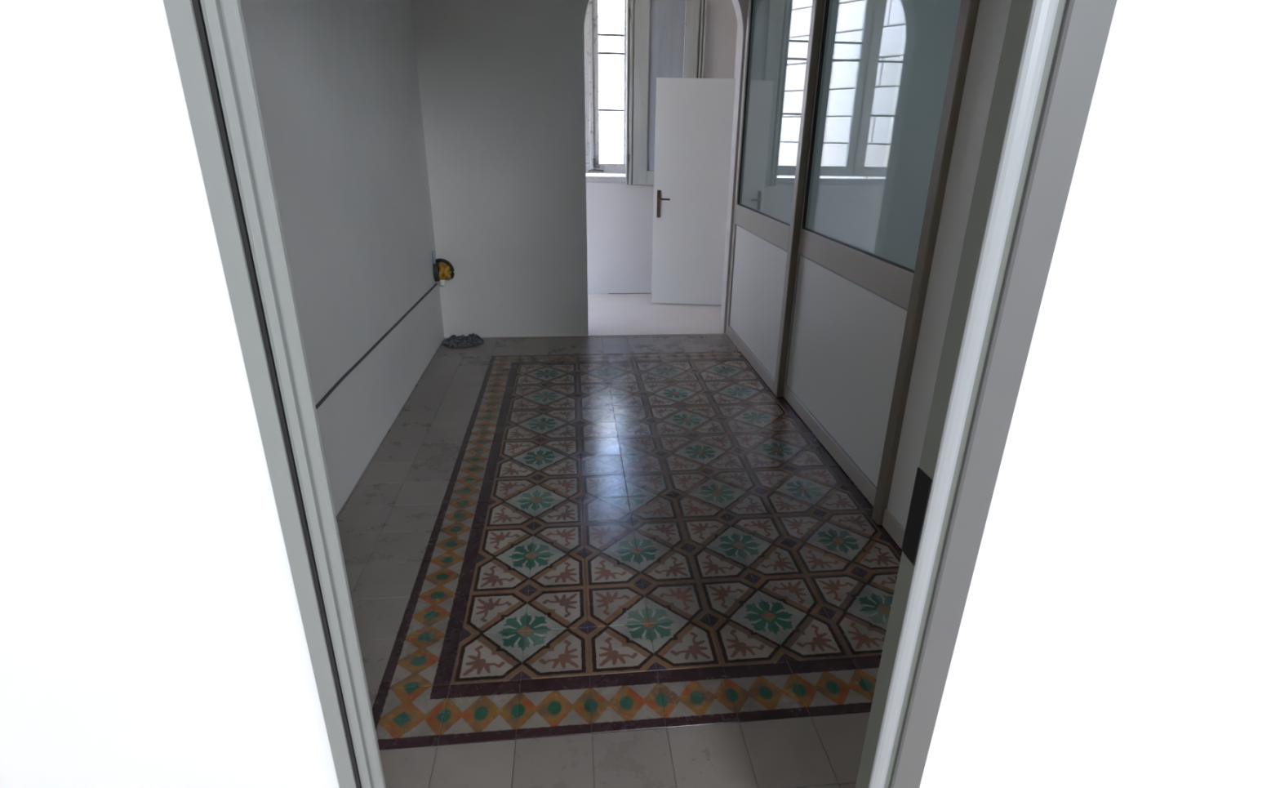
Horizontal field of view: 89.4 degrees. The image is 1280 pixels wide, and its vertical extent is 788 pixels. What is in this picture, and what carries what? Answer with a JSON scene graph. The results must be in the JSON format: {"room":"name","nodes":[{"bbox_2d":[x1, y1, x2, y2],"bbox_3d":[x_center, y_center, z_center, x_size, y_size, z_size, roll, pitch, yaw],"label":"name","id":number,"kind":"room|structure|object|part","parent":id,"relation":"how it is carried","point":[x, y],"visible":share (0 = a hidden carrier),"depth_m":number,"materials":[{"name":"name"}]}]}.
{"room":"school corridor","nodes":[
{"label":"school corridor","id":0,"kind":"room"},
{"bbox_2d":[240,0,444,515],"bbox_3d":[-1.344,-1.122,2.506,0.140,3.170,4.130,-1,22,-6],"label":"wall","id":1,"kind":"structure","parent":0,"point":[337,81],"depth_m":2.92,"materials":[{"name":"white paint"}]},
{"bbox_2d":[315,283,437,409],"bbox_3d":[-1.283,-0.088,2.880,0.013,0.065,4.000,-1,22,-6],"label":"cable","id":2,"kind":"object","parent":1,"relation":"attached to","point":[375,344],"visible":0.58,"depth_m":3.09,"materials":[{"name":"grey plastic"}]},
{"bbox_2d":[431,250,454,284],"bbox_3d":[-1.423,-0.923,4.711,0.142,0.251,0.156,-1,22,-6],"label":"box","id":3,"kind":"object","parent":1,"relation":"attached to","point":[442,272],"visible":1,"depth_m":4.67,"materials":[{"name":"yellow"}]},
{"bbox_2d":[336,293,902,787],"bbox_3d":[0.423,0.032,3.987,5.800,0.063,5.919,-1,22,-6],"label":"floor","id":4,"kind":"structure","parent":0,"point":[588,561],"depth_m":2.35,"materials":[{"name":"tile"}]},
{"bbox_2d":[441,333,484,346],"bbox_3d":[-1.334,-0.412,4.863,0.308,0.050,0.249,-4,22,-11],"label":"crumpled cloth","id":5,"kind":"object","parent":4,"relation":"on","point":[472,340],"visible":1,"depth_m":4.82,"materials":[{"name":"grey fabric"}]},
{"bbox_2d":[725,0,824,396],"bbox_3d":[0.802,-1.430,4.100,0.040,2.576,1.368,-1,22,-6],"label":"sliding door","id":6,"kind":"structure","parent":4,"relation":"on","point":[765,247],"depth_m":4.13,"materials":[{"name":"beige metal"}]},
{"bbox_3d":[0.782,-0.273,4.566,0.040,0.081,1.242,-1,22,-6],"label":"rail","id":7,"kind":"part","parent":6,"relation":"part of","materials":[{"name":"beige metal"}]},
{"bbox_3d":[0.789,-0.677,4.404,0.022,0.790,1.242,-1,22,-6],"label":"infill panel","id":8,"kind":"part","parent":6,"relation":"part of","materials":[{"name":"white"}]},
{"bbox_3d":[0.796,-1.107,4.232,0.040,0.137,1.242,-1,22,-6],"label":"rail","id":9,"kind":"part","parent":6,"relation":"part of","materials":[{"name":"beige metal"}]},
{"bbox_2d":[782,0,914,506],"bbox_3d":[0.981,-0.939,2.882,0.040,2.576,1.394,-1,22,-6],"label":"glazed panel","id":10,"kind":"object","parent":4,"relation":"on","point":[851,303],"visible":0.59,"depth_m":3.08,"materials":[{"name":"beige metal"}]},
{"bbox_3d":[0.961,0.218,3.348,0.040,0.081,1.268,-1,22,-6],"label":"rail","id":11,"kind":"part","parent":10,"relation":"part of","materials":[{"name":"beige metal"}]},
{"bbox_3d":[0.968,-0.186,3.186,0.022,0.790,1.268,-1,22,-6],"label":"infill panel","id":12,"kind":"part","parent":10,"relation":"part of","materials":[{"name":"white"}]},
{"bbox_3d":[0.975,-0.617,3.014,0.040,0.137,1.268,-1,22,-6],"label":"rail","id":13,"kind":"part","parent":10,"relation":"part of","materials":[{"name":"beige metal"}]},
{"bbox_2d":[871,0,979,524],"bbox_3d":[1.034,-0.677,2.209,0.080,2.600,0.060,-1,22,-6],"label":"post","id":14,"kind":"object","parent":4,"relation":"on","point":[968,11],"visible":0.52,"depth_m":2.25,"materials":[{"name":"brown"}]},
{"bbox_2d":[0,0,1279,787],"bbox_3d":[0.446,-0.379,0.726,6.400,3.170,0.096,-1,22,-6],"label":"wall","id":15,"kind":"structure","parent":0,"point":[1120,624],"depth_m":0.81,"materials":[{"name":"paint"}]},
{"bbox_2d":[163,0,1117,787],"bbox_3d":[0.021,0.077,0.821,0.920,2.200,0.044,-1,22,-6],"label":"trim","id":16,"kind":"structure","parent":15,"relation":"attached to","point":[1052,53],"depth_m":0.76,"materials":[{"name":"grey"}]},
{"bbox_3d":[-0.424,0.140,0.780,0.024,2.100,0.013,-1,22,-6],"label":"casing","id":17,"kind":"part","parent":16,"relation":"part of","materials":[{"name":"grey"}]},
{"bbox_3d":[-0.390,0.139,0.783,0.033,2.100,0.012,-1,22,-6],"label":"moulding","id":18,"kind":"part","parent":16,"relation":"part of","materials":[{"name":"grey wood"}]},
{"bbox_3d":[0.387,0.172,0.905,0.002,0.137,0.037,-1,22,-6],"label":"strike plate","id":19,"kind":"part","parent":16,"relation":"part of","materials":[{"name":"black metal"}]},
{"bbox_3d":[0.406,0.120,0.865,0.031,2.100,0.012,-1,22,-6],"label":"moulding","id":20,"kind":"part","parent":16,"relation":"part of","materials":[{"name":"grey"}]},
{"bbox_3d":[0.453,0.119,0.870,0.052,2.100,0.013,-1,22,-6],"label":"casing","id":21,"kind":"part","parent":16,"relation":"part of","materials":[{"name":"grey wood"}]},
{"bbox_2d":[586,0,737,293],"bbox_3d":[-0.901,-2.476,5.907,3.680,3.170,0.240,-1,22,-6],"label":"wall","id":22,"kind":"structure","parent":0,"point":[620,215],"depth_m":6.17,"materials":[{"name":"white paint"}]},
{"bbox_2d":[583,0,626,182],"bbox_3d":[-0.845,-2.779,5.707,1.445,1.718,0.115,-1,22,-6],"label":"window","id":23,"kind":"structure","parent":22,"relation":"attached to","point":[591,34],"depth_m":5.83,"materials":[{"name":"paint"}]},
{"bbox_3d":[-0.858,-2.004,6.015,1.445,0.050,0.110,-1,22,-6],"label":"sill","id":24,"kind":"part","parent":23,"relation":"part of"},
{"bbox_3d":[-0.860,-2.102,6.010,1.445,0.090,0.055,-1,22,-6],"label":"rail","id":25,"kind":"part","parent":23,"relation":"part of","materials":[{"name":"paint"}]},
{"bbox_2d":[625,0,706,185],"bbox_3d":[0.222,-2.776,5.742,0.689,1.755,0.069,-1,22,-6],"label":"window shutter","id":26,"kind":"object","parent":22,"relation":"attached to","point":[664,34],"visible":0.59,"depth_m":5.67,"materials":[{"name":"white wood"}]},
{"bbox_3d":[0.214,-2.023,6.052,0.305,0.125,0.044,-1,22,-6],"label":"rail","id":27,"kind":"part","parent":26,"relation":"part of","materials":[{"name":"white wood"}]},
{"bbox_3d":[0.226,-2.774,5.756,0.305,1.490,0.022,-1,22,-6],"label":"panel","id":28,"kind":"part","parent":26,"relation":"part of","materials":[{"name":"white wood"}]},
{"bbox_2d":[410,0,961,337],"bbox_3d":[0.777,-1.971,4.716,4.850,3.170,0.140,-1,22,-6],"label":"wall","id":29,"kind":"structure","parent":0,"point":[501,82],"depth_m":4.64,"materials":[{"name":"white paint"}]},
{"bbox_2d":[733,23,737,78],"bbox_3d":[0.958,-2.239,5.393,0.100,3.170,1.270,-1,22,-6],"label":"wall","id":30,"kind":"structure","parent":0,"point":[737,24],"depth_m":5.72,"materials":[{"name":"white paint"}]},
{"bbox_2d":[608,293,651,293],"bbox_3d":[0.251,-1.012,6.493,1.140,0.006,0.004,-1,22,-6],"label":"baseboard","id":31,"kind":"structure","parent":30,"relation":"attached to","point":[608,293],"depth_m":6.45,"materials":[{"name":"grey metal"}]},
{"bbox_2d":[651,77,735,304],"bbox_3d":[0.504,-1.724,5.694,0.768,1.908,0.100,2,22,3],"label":"door","id":32,"kind":"structure","parent":30,"relation":"in","point":[694,117],"depth_m":5.68,"materials":[{"name":"white wood"}]},
{"bbox_3d":[0.167,-1.688,5.740,0.032,0.235,0.009,2,22,3],"label":"handle","id":33,"kind":"part","parent":32,"relation":"part of","materials":[{"name":"brown metal"}]},
{"bbox_3d":[0.211,-1.716,5.692,0.108,0.017,0.053,2,22,3],"label":"lever","id":34,"kind":"part","parent":32,"relation":"part of","materials":[{"name":"brown metal"}]},
{"bbox_2d":[887,0,1011,529],"bbox_3d":[1.125,-0.460,1.548,0.058,2.550,1.339,-1,22,-6],"label":"wall","id":35,"kind":"structure","parent":0,"point":[992,18],"depth_m":2.15,"materials":[{"name":"white paint"}]},
{"bbox_2d":[882,508,905,548],"bbox_3d":[1.099,0.752,2.033,0.068,0.080,1.339,-1,22,-6],"label":"baseboard","id":36,"kind":"structure","parent":35,"relation":"attached to","point":[890,523],"depth_m":2.56,"materials":[{"name":"beige wood"}]},
{"label":"outside","id":37,"kind":"structure","parent":0,"visible":0},
{"bbox_3d":[-1.044,-2.541,10.812,17.000,0.200,8.870,-1,22,-6],"label":"ground","id":38,"kind":"structure","parent":37,"visible":0},
{"bbox_2d":[586,0,624,176],"bbox_3d":[0.419,-4.233,10.726,0.226,3.406,10.863,11,24,23],"label":"wall","id":39,"kind":"structure","parent":38,"relation":"on","point":[611,12],"depth_m":8.64,"materials":[{"name":"paint"}]}
]}

